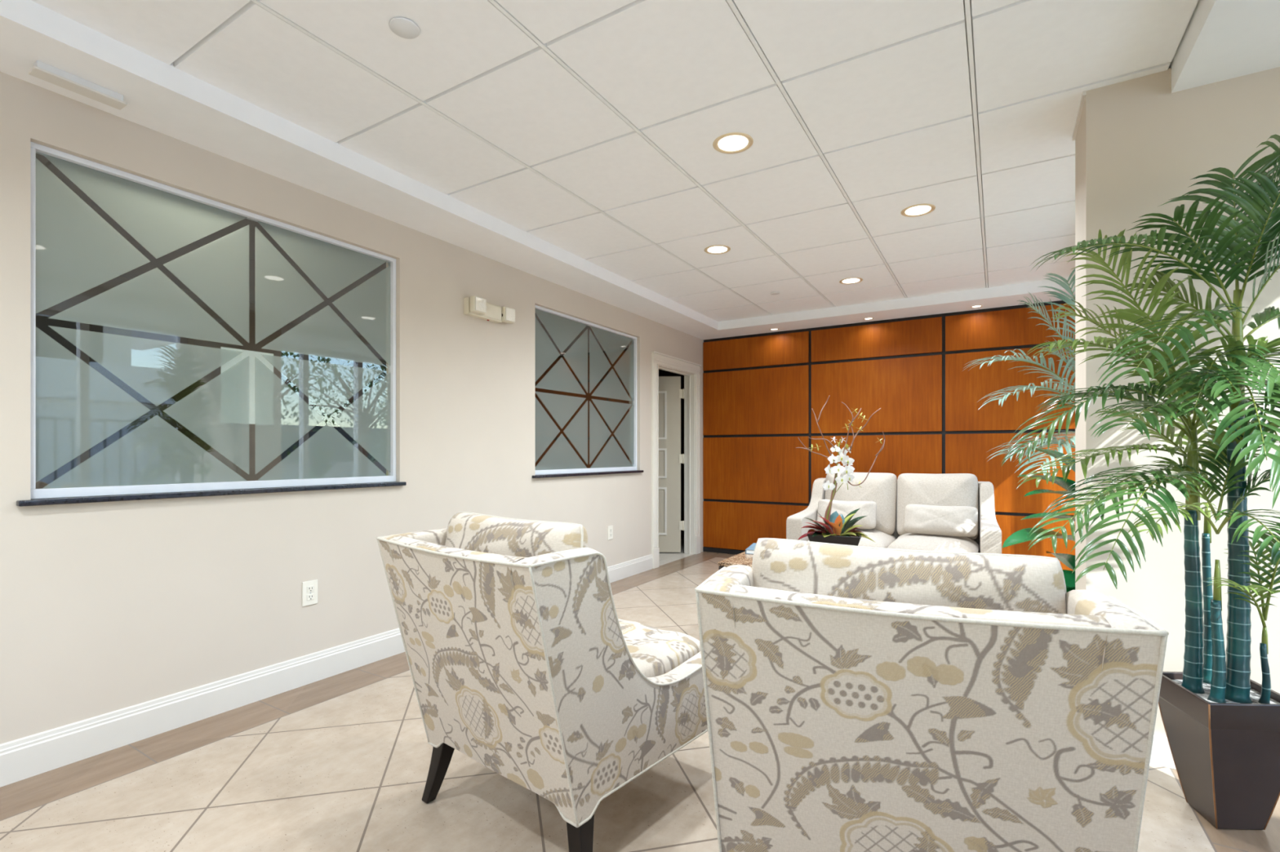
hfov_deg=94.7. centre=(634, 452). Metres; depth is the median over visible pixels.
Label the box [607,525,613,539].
wall outlet
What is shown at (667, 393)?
door
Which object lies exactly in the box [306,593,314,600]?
socket
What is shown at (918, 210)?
recessed light
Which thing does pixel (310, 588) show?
socket
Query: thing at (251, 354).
paper sheet
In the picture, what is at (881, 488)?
cushion
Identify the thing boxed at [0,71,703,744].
wall
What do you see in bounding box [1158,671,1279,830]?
planter
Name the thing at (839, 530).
orchid arrangement
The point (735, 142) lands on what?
recessed light
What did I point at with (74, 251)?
window
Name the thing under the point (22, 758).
baseboard
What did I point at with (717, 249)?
recessed light
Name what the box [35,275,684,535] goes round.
wall
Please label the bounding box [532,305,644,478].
window
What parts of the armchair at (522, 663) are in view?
inside arm, leg, leg, inside arm, outside arm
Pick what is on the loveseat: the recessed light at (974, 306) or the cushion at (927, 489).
the cushion at (927, 489)
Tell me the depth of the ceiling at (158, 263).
4.09 m
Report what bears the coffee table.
on the floor
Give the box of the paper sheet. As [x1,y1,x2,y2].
[221,346,273,424]
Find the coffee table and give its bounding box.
[717,551,753,570]
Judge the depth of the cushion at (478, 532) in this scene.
1.63 m
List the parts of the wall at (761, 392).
wood panel, wood panel, wood panel, wood panel, wood panel, wood panel, wood panel, wood panel, wood panel, wood panel, wood panel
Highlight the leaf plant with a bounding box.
[1002,448,1075,592]
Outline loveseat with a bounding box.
[786,471,1001,554]
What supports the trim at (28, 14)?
attached to the ceiling at (150, 105)
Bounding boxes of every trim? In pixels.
[0,0,1075,330]
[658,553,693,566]
[1071,90,1086,141]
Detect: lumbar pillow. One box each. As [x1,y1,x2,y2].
[817,499,876,528]
[903,504,977,537]
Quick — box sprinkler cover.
[389,17,419,39]
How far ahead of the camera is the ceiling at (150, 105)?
2.39 m
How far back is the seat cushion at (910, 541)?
4.37 m
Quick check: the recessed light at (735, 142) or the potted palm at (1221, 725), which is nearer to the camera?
the potted palm at (1221, 725)
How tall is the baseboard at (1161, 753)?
0.100 m
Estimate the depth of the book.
3.83 m
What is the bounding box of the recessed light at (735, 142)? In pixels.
[712,132,753,154]
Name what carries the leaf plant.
on the floor
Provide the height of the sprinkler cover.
0.009 m
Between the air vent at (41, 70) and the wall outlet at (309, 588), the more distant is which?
the wall outlet at (309, 588)
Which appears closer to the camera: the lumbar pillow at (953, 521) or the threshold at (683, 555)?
the lumbar pillow at (953, 521)
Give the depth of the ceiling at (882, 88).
2.36 m
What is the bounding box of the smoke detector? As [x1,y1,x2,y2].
[770,291,779,294]
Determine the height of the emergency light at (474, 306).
0.114 m
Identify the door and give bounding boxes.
[651,351,701,568]
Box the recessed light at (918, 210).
[901,204,935,217]
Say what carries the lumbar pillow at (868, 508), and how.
on the loveseat
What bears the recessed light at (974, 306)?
in the ceiling at (150, 105)
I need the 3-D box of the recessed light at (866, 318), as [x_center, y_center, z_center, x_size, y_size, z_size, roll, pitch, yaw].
[2.226,-1.283,5.613,0.090,0.016,0.090,0,0,32]
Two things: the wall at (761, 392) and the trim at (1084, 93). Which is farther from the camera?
the wall at (761, 392)
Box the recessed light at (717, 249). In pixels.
[704,244,730,254]
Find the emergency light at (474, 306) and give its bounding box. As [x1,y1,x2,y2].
[463,295,515,324]
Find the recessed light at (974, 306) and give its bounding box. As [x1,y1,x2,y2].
[970,305,982,307]
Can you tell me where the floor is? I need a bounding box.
[0,535,1279,851]
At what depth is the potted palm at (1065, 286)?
3.67 m
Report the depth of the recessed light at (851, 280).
4.67 m
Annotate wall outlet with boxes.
[302,579,317,606]
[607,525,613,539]
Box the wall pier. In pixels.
[1075,66,1279,737]
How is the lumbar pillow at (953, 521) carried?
on the loveseat
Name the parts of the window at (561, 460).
sill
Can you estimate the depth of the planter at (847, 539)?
3.58 m
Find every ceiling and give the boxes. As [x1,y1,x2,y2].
[0,0,1279,340]
[31,0,1199,321]
[35,153,542,324]
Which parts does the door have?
panel moulding, panel moulding, panel moulding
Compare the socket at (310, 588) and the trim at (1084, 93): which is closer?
the trim at (1084, 93)
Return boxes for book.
[745,542,756,554]
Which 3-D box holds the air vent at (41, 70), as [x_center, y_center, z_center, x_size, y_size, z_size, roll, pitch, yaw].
[-1.905,-1.262,2.025,0.064,0.034,0.240,0,0,32]
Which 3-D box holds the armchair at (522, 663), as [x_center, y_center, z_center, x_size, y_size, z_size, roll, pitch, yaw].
[-0.208,0.650,1.901,0.719,0.926,0.935,0,0,39]
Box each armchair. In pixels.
[376,511,707,851]
[694,537,1168,851]
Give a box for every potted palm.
[963,268,1075,477]
[1000,134,1279,830]
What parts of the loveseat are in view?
arm, frame, arm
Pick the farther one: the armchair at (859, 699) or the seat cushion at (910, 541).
the seat cushion at (910, 541)
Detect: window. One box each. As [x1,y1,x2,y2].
[16,142,406,506]
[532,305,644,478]
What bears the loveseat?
on the floor
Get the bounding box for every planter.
[807,533,861,546]
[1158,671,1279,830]
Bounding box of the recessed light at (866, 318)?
[863,317,873,319]
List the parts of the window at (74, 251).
sill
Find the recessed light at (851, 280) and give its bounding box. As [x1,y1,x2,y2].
[839,277,862,284]
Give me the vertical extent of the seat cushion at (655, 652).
0.166 m
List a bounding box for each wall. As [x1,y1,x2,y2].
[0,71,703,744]
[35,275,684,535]
[702,299,1075,570]
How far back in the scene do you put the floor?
1.92 m
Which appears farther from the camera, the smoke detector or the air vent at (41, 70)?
the smoke detector
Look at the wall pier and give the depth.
2.12 m
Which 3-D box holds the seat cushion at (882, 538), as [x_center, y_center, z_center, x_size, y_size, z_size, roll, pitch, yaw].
[1.794,0.729,4.857,0.596,0.182,0.670,0,0,32]
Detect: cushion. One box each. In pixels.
[444,512,587,557]
[617,618,700,677]
[752,539,1066,613]
[808,528,896,548]
[823,471,897,534]
[887,533,979,552]
[897,473,978,540]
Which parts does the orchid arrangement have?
stem, stem, stem, stem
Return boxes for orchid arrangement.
[795,395,884,546]
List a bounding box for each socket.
[306,585,314,592]
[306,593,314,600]
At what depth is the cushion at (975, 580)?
1.11 m
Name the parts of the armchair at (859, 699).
inside arm, inside arm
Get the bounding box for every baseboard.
[0,554,653,786]
[1149,735,1175,768]

